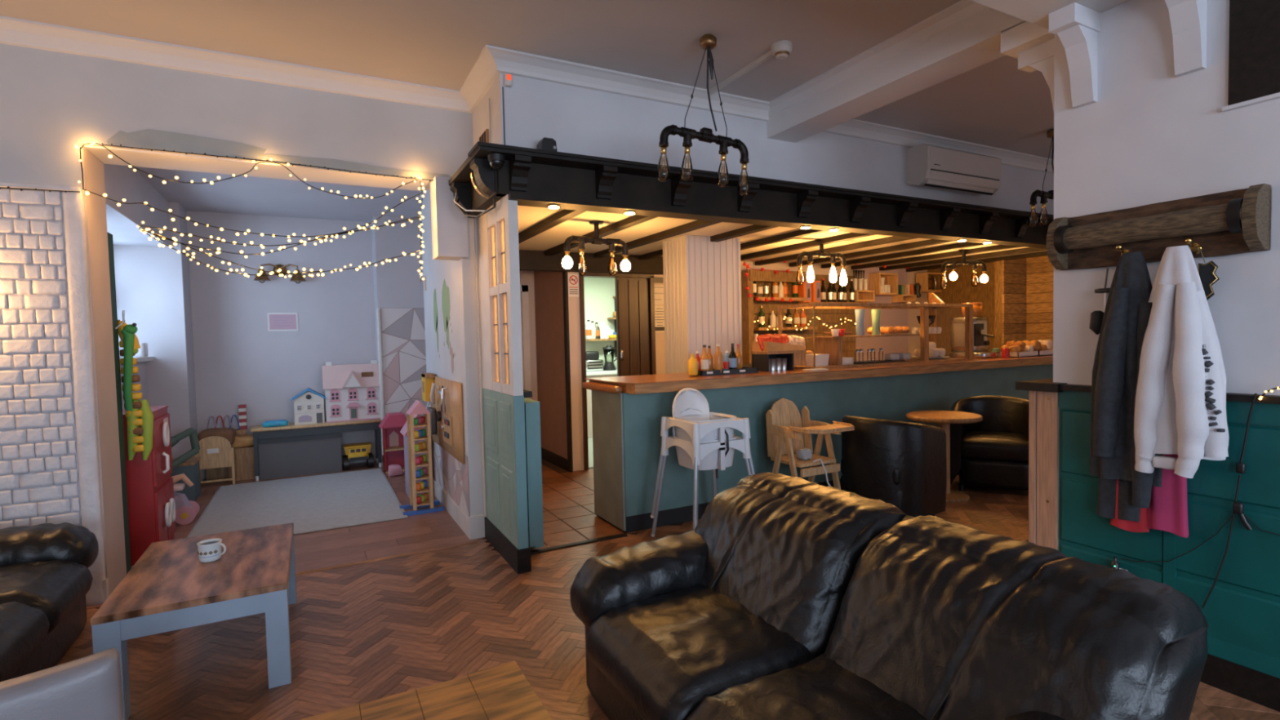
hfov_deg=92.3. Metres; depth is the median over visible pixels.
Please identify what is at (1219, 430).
sleeve letter
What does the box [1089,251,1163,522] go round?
coat
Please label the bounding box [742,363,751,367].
tray
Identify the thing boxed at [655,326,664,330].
picture
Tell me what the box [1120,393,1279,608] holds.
cable
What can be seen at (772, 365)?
steel tumbler
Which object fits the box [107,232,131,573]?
board
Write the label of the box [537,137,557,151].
speaker
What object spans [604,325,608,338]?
cup stack
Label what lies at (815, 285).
gift box
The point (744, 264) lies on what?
garland
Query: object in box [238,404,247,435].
tower
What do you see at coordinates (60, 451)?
wall
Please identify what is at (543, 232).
ceiling
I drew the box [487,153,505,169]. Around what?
dome camera
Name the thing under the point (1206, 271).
hanger
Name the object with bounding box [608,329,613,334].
cup stack
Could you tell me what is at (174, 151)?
string lights
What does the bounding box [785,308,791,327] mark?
bottle
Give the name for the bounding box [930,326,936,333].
cupcake
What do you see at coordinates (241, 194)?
ceiling
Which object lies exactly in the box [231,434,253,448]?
cushion
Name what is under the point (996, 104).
ceiling
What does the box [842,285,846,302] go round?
wine bottle
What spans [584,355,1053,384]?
countertop
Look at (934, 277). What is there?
figure
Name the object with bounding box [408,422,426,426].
shelf
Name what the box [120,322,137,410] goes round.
plush toy
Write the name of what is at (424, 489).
shelf
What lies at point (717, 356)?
sauce bottle
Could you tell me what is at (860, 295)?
box shelf
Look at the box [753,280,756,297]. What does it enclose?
bottle
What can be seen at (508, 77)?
sensor
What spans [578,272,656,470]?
trim
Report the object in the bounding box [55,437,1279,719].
floor
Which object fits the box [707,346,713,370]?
sauce bottle
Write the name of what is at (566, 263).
ceiling light
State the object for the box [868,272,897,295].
box shelf
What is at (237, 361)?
wall
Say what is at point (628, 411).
bar counter
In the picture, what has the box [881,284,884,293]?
beaker
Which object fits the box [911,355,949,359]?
cake plate
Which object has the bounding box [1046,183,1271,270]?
coat rack
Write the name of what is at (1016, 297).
wall
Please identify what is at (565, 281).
trim
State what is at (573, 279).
no smoking sign
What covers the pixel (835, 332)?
cup
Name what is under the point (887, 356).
bun
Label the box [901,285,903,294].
book
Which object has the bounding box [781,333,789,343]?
snack packet
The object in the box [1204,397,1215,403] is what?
sleeve letter
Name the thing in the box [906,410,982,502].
round table
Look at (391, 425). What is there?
house
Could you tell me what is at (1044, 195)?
pendant
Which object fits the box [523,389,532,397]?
trim
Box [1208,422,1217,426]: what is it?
sleeve letter
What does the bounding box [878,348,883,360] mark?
spice shaker
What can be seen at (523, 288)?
door
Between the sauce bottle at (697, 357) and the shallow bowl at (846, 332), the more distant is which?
the shallow bowl at (846, 332)
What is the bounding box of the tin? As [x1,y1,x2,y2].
[1001,348,1009,358]
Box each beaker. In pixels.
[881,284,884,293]
[884,284,887,293]
[887,284,890,293]
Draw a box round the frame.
[170,427,199,469]
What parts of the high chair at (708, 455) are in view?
leg, backrest, leg, leg, crotch strap post, leg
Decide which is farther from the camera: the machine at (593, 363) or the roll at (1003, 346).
the machine at (593, 363)
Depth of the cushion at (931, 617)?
1.60 m
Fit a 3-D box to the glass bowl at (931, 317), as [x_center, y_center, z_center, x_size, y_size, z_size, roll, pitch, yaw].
[3.219,-0.398,6.918,0.200,0.200,0.197,-2,3,-28]
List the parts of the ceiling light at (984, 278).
bulb, bulb, stem, bulb, bulb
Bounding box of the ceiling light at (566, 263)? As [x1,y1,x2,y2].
[561,220,631,275]
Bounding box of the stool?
[228,445,259,481]
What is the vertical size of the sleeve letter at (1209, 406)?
0.029 m
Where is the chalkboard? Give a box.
[1222,0,1279,111]
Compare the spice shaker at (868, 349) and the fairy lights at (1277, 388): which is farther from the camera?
the spice shaker at (868, 349)
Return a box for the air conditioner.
[906,143,1001,195]
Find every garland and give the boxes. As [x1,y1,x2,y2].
[742,260,791,274]
[744,267,796,302]
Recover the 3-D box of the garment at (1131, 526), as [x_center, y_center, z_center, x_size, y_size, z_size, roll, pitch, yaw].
[2.178,0.326,2.733,0.058,0.868,0.148,-3,3,-36]
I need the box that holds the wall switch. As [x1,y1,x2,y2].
[423,275,426,290]
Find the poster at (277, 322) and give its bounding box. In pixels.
[266,312,298,331]
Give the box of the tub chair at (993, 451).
[950,395,1029,491]
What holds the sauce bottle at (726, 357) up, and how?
on the tray at (744, 370)
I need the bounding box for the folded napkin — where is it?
[803,368,828,370]
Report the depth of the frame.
5.91 m
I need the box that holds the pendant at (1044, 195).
[1027,128,1053,227]
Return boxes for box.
[170,456,200,501]
[257,432,342,479]
[798,280,811,302]
[805,353,829,366]
[810,280,820,302]
[842,357,853,364]
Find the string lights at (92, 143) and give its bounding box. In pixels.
[75,142,419,199]
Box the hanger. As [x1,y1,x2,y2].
[1197,250,1219,300]
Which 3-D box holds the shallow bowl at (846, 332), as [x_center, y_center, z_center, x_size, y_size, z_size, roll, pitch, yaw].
[2.004,-0.263,6.229,0.280,0.040,0.280,-2,3,-28]
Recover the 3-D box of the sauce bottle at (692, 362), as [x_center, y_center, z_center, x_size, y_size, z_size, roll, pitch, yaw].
[0.440,0.036,5.115,0.080,0.175,0.080,-2,3,-28]
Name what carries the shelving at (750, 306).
on the countertop
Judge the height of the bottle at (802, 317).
0.240 m
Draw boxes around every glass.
[853,278,857,289]
[857,278,862,289]
[863,279,867,289]
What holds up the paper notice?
attached to the wall at (913, 341)
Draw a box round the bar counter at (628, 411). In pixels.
[582,355,1053,533]
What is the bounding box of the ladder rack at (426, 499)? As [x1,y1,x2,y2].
[399,400,444,515]
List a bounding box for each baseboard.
[102,477,486,603]
[541,447,568,471]
[1200,653,1279,711]
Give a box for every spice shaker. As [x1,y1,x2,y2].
[854,349,859,362]
[866,348,871,361]
[870,348,875,361]
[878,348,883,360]
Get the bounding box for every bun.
[884,353,899,359]
[899,352,911,359]
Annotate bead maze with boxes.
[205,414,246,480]
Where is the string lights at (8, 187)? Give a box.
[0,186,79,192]
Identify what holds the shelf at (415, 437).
attached to the ladder rack at (426, 499)
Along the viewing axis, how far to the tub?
7.33 m
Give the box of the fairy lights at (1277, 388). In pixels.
[1258,386,1279,399]
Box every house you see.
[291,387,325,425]
[321,360,380,422]
[378,412,406,473]
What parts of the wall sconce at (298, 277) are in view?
lamp shade, arm, wall plate, arm, lamp shade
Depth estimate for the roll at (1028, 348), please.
7.29 m
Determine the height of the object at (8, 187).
0.023 m
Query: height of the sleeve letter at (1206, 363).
0.027 m
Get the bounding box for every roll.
[1000,345,1010,351]
[1005,340,1016,346]
[1008,345,1020,351]
[1013,341,1026,351]
[1022,340,1031,345]
[1022,345,1033,351]
[1028,340,1040,351]
[1038,343,1047,351]
[1041,339,1053,350]
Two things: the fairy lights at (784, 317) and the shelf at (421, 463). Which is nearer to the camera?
the shelf at (421, 463)
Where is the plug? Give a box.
[1111,556,1127,570]
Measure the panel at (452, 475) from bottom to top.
0.470 m
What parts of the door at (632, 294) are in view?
handle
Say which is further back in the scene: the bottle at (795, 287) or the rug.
the bottle at (795, 287)
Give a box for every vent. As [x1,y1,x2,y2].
[479,128,488,142]
[587,361,602,363]
[587,364,602,365]
[587,367,602,368]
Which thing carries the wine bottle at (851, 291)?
on the shelving at (750, 306)
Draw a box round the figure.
[933,276,937,289]
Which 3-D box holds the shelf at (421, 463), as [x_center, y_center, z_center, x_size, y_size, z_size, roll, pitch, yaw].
[-1.940,0.917,5.429,0.140,0.010,0.180,-2,3,-28]
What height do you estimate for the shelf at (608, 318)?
0.300 m
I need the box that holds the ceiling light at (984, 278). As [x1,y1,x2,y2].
[940,248,987,289]
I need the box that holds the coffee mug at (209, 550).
[196,537,226,562]
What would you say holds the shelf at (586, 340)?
attached to the wall at (599, 292)
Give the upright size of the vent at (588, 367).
0.020 m
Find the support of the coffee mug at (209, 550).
on the coffee table at (168, 588)
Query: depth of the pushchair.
5.17 m
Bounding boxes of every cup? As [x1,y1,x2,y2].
[831,328,839,336]
[838,328,844,336]
[880,277,884,284]
[914,348,919,357]
[928,348,938,357]
[937,347,945,356]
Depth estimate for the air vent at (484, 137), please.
4.18 m
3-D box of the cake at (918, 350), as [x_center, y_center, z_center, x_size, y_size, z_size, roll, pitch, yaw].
[3.095,-0.076,6.724,0.120,0.100,0.107,-2,3,-28]
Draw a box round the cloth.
[608,334,616,338]
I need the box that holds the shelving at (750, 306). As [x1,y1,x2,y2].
[741,269,866,364]
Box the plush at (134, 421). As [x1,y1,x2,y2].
[117,320,153,460]
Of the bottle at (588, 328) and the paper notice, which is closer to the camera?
the paper notice
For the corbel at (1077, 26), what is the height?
0.400 m
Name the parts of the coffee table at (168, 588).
leg, leg, leg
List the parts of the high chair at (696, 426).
leg, backrest, leg, crotch strap post, leg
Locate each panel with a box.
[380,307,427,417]
[431,434,470,516]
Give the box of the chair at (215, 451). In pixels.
[192,435,235,484]
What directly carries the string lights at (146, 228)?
attached to the wall at (60, 451)
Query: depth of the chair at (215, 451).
6.52 m
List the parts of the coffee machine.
hopper lid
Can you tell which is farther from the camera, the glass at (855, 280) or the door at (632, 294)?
the glass at (855, 280)
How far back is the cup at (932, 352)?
6.64 m
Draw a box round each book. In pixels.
[897,284,901,294]
[901,284,906,294]
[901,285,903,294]
[906,284,910,294]
[909,284,913,294]
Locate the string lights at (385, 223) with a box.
[138,177,426,281]
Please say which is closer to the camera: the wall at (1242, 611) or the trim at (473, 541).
the wall at (1242, 611)
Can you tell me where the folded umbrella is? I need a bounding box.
[1088,268,1110,334]
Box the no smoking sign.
[568,274,578,297]
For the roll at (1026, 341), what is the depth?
7.44 m
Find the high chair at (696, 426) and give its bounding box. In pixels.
[650,387,755,528]
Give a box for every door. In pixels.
[520,284,531,399]
[614,277,650,376]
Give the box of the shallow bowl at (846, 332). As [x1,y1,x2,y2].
[823,331,852,335]
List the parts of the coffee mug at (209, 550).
handle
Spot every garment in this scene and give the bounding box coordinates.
[1110,479,1149,532]
[1147,453,1188,537]
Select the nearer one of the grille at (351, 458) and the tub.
the grille at (351, 458)
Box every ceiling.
[0,0,1053,159]
[133,166,420,222]
[486,196,1047,275]
[971,0,1130,29]
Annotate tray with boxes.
[689,367,758,376]
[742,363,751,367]
[752,341,804,351]
[789,421,854,434]
[853,360,905,364]
[949,351,1000,358]
[1000,351,1038,357]
[1038,349,1053,355]
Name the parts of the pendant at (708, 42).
bulb, bulb, chain, chain, bulb, bulb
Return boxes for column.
[662,234,742,373]
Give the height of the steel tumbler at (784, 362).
0.110 m
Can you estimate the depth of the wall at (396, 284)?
7.39 m
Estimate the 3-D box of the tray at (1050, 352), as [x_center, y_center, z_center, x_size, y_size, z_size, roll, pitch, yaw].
[4.884,-0.090,7.542,0.500,0.060,0.300,-2,3,-28]
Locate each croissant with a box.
[866,326,871,334]
[880,326,896,333]
[893,326,903,333]
[901,326,911,333]
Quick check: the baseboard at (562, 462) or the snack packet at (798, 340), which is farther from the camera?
the baseboard at (562, 462)
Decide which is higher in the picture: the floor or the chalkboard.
the chalkboard
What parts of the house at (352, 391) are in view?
door, door pane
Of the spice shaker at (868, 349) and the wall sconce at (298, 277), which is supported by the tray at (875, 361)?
the spice shaker at (868, 349)
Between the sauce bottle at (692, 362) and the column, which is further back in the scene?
the column
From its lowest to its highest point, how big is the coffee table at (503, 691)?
0.450 m
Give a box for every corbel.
[1017,38,1054,111]
[1048,2,1100,108]
[1164,0,1207,76]
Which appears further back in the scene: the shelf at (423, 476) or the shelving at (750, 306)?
the shelving at (750, 306)
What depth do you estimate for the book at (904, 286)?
9.08 m
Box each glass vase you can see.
[854,309,864,335]
[871,309,880,335]
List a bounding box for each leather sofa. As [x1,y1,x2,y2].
[0,522,98,681]
[569,472,1208,719]
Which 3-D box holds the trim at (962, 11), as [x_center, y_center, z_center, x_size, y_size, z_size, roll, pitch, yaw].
[1.634,-1.934,4.005,0.430,0.085,2.135,-2,3,-28]
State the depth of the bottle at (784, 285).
8.07 m
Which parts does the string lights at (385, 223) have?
string lights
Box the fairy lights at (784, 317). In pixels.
[754,316,856,330]
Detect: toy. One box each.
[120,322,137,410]
[387,464,402,476]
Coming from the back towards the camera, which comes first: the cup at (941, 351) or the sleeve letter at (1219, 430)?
the cup at (941, 351)
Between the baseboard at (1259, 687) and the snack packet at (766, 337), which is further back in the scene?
the snack packet at (766, 337)
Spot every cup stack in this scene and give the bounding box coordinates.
[598,322,604,338]
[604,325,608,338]
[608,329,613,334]
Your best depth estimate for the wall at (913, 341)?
8.60 m
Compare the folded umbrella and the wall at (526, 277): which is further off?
the wall at (526, 277)
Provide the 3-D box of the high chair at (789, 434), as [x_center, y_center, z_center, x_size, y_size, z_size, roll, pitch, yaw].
[1.357,0.801,4.911,0.472,0.951,0.632,-2,3,-28]
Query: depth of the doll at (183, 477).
5.23 m
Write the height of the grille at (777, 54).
0.024 m
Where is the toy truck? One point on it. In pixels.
(354, 451)
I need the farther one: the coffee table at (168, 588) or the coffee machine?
the coffee machine
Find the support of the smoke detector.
attached to the ceiling at (996, 104)
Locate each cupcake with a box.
[911,327,918,333]
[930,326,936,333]
[935,326,941,333]
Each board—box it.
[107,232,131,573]
[421,372,464,463]
[871,333,911,334]
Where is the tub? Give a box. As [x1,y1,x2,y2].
[991,347,999,351]
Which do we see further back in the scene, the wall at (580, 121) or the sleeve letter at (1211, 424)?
the wall at (580, 121)
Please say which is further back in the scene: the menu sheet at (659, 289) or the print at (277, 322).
the menu sheet at (659, 289)
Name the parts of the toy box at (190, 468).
lid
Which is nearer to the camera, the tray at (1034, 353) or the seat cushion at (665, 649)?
the seat cushion at (665, 649)
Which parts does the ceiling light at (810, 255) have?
bulb, bulb, stem, bulb, bulb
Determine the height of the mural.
0.791 m
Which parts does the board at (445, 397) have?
box lid, door handle, panel door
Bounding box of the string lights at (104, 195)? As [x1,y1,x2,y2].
[82,188,422,239]
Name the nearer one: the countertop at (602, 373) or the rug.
the rug
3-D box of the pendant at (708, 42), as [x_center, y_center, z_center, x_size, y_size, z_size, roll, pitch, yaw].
[0.381,-1.475,3.676,0.653,0.924,0.101,-2,3,-28]
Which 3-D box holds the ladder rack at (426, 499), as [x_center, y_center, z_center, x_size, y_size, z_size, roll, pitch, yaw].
[-1.942,0.842,5.426,0.340,0.970,0.280,-2,3,-28]
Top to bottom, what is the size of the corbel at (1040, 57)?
0.400 m
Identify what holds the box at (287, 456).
on the floor
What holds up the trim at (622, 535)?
on the floor
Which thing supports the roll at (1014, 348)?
in the tray at (1034, 353)
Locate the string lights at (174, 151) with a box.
[102,142,433,181]
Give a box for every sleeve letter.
[1204,360,1213,367]
[1204,391,1213,397]
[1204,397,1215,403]
[1205,402,1216,409]
[1206,379,1215,385]
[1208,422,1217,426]
[1209,416,1216,420]
[1213,409,1222,414]
[1217,428,1225,432]
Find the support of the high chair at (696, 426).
on the floor
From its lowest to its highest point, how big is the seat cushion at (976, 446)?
0.198 m
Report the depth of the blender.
9.56 m
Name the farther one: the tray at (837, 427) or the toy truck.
the toy truck
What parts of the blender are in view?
lid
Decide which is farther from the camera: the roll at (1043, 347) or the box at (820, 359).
the roll at (1043, 347)
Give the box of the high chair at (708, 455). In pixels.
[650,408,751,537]
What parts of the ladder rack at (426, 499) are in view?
post, post, post, post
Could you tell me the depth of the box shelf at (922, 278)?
9.33 m
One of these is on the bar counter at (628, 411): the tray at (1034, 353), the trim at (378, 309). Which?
the tray at (1034, 353)
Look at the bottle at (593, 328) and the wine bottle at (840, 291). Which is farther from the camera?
the bottle at (593, 328)
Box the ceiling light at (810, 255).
[795,239,847,285]
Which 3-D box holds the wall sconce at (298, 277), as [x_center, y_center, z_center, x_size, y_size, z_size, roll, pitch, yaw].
[-4.168,-1.002,7.119,0.530,0.229,0.167,-2,3,-28]
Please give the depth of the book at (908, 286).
9.11 m
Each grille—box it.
[349,456,368,461]
[773,50,789,57]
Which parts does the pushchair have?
seat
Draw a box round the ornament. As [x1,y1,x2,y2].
[914,283,921,297]
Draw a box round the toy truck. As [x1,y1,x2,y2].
[342,442,373,470]
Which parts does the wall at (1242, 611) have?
panel, panel, panel, rail, panel, panel, panel, rail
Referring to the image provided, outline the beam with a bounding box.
[766,8,1025,142]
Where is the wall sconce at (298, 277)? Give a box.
[253,263,306,283]
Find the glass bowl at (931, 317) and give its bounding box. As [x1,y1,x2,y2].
[916,315,935,325]
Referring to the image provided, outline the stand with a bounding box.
[751,350,806,371]
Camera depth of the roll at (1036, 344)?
7.36 m
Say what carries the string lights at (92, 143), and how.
attached to the wall at (60, 451)
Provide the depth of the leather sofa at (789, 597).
1.84 m
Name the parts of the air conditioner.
panel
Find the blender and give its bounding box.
[602,345,617,370]
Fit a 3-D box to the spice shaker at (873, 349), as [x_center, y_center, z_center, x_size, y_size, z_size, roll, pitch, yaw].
[2.392,-0.053,6.316,0.044,0.130,0.044,-2,3,-28]
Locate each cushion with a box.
[0,559,93,634]
[0,601,49,681]
[197,427,235,444]
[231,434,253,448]
[586,584,817,719]
[686,653,928,719]
[694,472,906,657]
[824,515,1208,719]
[960,431,1028,462]
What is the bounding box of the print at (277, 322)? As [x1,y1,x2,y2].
[269,314,296,329]
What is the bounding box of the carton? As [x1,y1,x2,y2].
[133,342,148,357]
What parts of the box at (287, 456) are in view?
lid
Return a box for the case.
[262,419,288,426]
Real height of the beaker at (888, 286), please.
0.120 m
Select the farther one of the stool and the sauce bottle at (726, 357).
the stool
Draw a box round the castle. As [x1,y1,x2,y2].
[400,414,426,497]
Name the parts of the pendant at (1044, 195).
bulb, bulb, chain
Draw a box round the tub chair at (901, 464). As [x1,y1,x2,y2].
[840,415,946,517]
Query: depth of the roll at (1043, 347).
7.41 m
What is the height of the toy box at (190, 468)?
0.381 m
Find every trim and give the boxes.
[0,15,1053,173]
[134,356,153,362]
[295,539,477,574]
[376,307,384,455]
[473,217,486,515]
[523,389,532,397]
[524,397,543,548]
[524,400,537,546]
[524,409,528,526]
[530,533,627,555]
[562,271,573,472]
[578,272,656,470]
[768,0,991,117]
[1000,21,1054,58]
[1015,377,1279,404]
[1025,391,1059,550]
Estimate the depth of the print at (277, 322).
7.21 m
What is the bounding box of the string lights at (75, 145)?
[74,144,84,188]
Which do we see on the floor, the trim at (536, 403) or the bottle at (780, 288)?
the trim at (536, 403)
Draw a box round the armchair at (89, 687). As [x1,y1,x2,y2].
[0,648,123,719]
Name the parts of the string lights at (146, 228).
string lights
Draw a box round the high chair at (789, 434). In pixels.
[765,397,854,489]
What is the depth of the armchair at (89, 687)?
1.74 m
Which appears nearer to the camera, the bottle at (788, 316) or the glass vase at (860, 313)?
the glass vase at (860, 313)
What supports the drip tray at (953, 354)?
on the coffee machine
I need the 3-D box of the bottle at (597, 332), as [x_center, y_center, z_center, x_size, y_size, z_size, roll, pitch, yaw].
[-0.681,-0.462,9.689,0.102,0.260,0.102,-2,3,-28]
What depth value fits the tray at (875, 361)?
6.27 m
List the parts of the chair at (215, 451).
leg, panel, leg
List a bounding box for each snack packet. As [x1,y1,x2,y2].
[756,333,772,351]
[770,333,783,343]
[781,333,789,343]
[786,335,794,344]
[791,335,805,348]
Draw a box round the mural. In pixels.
[433,279,454,373]
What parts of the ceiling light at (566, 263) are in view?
bulb, bulb, stem, bulb, bulb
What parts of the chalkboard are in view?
sill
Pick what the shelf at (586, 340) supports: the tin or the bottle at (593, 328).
the bottle at (593, 328)
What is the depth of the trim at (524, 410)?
4.14 m
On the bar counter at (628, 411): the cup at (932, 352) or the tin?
the tin
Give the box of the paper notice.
[653,277,663,283]
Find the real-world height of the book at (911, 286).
0.150 m
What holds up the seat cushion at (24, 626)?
on the leather sofa at (46, 578)
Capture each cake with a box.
[916,349,919,356]
[928,342,936,348]
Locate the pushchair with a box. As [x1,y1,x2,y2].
[173,483,199,524]
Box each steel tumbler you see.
[769,358,776,371]
[775,358,782,370]
[781,358,786,370]
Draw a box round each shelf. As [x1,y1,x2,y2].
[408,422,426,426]
[409,435,427,440]
[409,448,427,453]
[410,461,428,466]
[411,486,429,493]
[412,498,430,506]
[415,473,429,479]
[585,338,617,356]
[607,317,616,332]
[751,350,806,354]
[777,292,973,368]
[804,333,919,338]
[846,289,875,302]
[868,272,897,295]
[891,294,916,302]
[915,272,941,292]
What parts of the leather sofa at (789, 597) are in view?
arm panel, armrest, armrest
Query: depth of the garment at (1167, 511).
2.60 m
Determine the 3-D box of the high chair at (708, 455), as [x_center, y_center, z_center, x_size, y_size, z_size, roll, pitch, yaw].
[0.472,0.835,4.446,0.605,0.961,0.605,-2,3,-28]
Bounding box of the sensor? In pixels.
[503,73,512,87]
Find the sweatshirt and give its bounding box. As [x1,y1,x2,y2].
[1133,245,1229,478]
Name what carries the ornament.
on the box shelf at (896, 298)
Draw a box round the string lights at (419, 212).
[137,211,421,250]
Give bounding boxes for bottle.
[585,320,591,338]
[591,320,595,338]
[595,322,599,338]
[688,353,697,375]
[695,351,700,370]
[700,345,709,371]
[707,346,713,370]
[714,343,722,373]
[723,351,729,369]
[728,343,737,368]
[735,344,742,368]
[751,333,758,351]
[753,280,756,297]
[756,281,763,297]
[758,306,764,327]
[763,281,768,297]
[769,310,776,327]
[772,281,777,297]
[777,282,783,297]
[782,282,787,297]
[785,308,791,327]
[792,282,798,297]
[793,308,799,327]
[800,308,806,326]
[820,278,826,302]
[827,278,832,302]
[831,282,836,302]
[837,278,843,302]
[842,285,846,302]
[848,279,854,302]
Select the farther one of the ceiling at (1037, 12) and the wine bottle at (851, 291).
the wine bottle at (851, 291)
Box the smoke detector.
[770,40,792,59]
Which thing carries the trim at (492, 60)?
attached to the wall at (580, 121)
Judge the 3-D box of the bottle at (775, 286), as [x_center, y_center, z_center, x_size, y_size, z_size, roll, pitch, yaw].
[1.762,-0.969,8.019,0.073,0.310,0.073,-2,3,-28]
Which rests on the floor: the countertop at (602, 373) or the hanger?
the countertop at (602, 373)
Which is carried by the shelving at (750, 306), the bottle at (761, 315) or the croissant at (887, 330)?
the bottle at (761, 315)
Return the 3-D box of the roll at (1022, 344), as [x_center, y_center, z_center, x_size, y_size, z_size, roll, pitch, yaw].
[4.480,-0.161,7.257,0.134,0.131,0.116,-2,3,-28]
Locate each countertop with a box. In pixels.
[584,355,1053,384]
[586,368,617,437]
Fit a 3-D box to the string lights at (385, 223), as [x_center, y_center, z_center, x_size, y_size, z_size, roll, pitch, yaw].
[-2.233,-0.893,4.000,1.629,0.738,0.036,-2,3,-28]
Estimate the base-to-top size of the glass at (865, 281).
0.160 m
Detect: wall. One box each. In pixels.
[0,43,483,606]
[103,164,197,458]
[186,210,376,479]
[370,215,424,448]
[471,72,1053,214]
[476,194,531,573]
[519,270,537,400]
[533,271,567,458]
[567,261,927,471]
[583,277,617,368]
[927,255,1053,356]
[1053,0,1279,395]
[1058,390,1279,678]
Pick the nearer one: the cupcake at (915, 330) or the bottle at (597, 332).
the cupcake at (915, 330)
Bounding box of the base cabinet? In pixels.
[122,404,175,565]
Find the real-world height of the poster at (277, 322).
0.214 m
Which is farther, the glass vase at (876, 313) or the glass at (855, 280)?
the glass at (855, 280)
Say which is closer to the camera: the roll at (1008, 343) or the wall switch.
the wall switch
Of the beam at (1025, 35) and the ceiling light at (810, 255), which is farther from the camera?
the ceiling light at (810, 255)
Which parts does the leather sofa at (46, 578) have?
armrest, arm panel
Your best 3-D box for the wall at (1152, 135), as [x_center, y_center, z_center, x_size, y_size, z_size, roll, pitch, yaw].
[3.343,-0.253,0.950,0.270,3.280,4.945,-2,3,-28]
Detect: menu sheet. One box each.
[653,284,663,304]
[654,305,664,332]
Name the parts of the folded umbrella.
handle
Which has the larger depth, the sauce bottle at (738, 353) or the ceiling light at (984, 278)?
the ceiling light at (984, 278)
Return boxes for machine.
[585,351,603,371]
[949,302,1000,358]
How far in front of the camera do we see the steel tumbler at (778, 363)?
5.62 m
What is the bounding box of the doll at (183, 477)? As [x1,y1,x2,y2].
[171,473,193,487]
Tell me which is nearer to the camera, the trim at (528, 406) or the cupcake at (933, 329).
the trim at (528, 406)
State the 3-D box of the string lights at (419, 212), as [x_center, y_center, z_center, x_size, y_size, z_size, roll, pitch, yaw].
[-2.250,-0.864,3.991,1.599,0.312,0.050,-2,3,-27]
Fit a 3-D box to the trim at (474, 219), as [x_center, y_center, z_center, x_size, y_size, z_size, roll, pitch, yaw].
[-1.198,0.010,4.610,0.022,2.330,0.022,-2,2,-5]
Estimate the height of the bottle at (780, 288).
0.260 m
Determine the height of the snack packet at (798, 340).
0.146 m
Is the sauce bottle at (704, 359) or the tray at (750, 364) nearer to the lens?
the sauce bottle at (704, 359)
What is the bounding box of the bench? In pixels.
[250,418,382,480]
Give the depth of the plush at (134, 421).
4.17 m
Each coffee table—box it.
[90,522,296,719]
[299,660,552,719]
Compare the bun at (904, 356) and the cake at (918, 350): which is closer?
the bun at (904, 356)
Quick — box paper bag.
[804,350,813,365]
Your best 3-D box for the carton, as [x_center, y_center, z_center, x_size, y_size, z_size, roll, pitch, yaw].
[-4.905,-0.098,6.021,0.120,0.140,0.160,-2,3,-28]
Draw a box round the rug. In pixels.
[186,467,408,537]
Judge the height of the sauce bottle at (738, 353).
0.240 m
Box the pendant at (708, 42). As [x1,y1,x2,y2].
[657,33,749,195]
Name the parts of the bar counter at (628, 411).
panel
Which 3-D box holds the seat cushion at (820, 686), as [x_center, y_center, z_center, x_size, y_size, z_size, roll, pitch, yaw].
[0.646,1.060,1.685,0.910,0.261,0.675,-2,3,-28]
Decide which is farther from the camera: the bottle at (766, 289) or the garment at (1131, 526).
the bottle at (766, 289)
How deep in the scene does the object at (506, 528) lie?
4.10 m
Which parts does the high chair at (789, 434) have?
panel, leg, armrest, leg, seat, panel, leg, rail, armrest, leg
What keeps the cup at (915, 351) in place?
on the cake plate
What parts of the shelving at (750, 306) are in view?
shelf, shelf, shelf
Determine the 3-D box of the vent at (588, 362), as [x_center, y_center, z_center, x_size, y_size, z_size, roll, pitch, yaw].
[-0.686,0.036,9.373,0.240,0.020,0.005,-2,3,-28]
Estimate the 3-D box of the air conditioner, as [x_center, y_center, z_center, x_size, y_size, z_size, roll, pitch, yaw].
[2.986,-1.776,5.815,1.080,0.364,0.220,-2,3,-28]
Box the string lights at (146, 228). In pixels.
[137,226,423,277]
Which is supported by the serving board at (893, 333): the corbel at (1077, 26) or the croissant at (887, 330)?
the croissant at (887, 330)

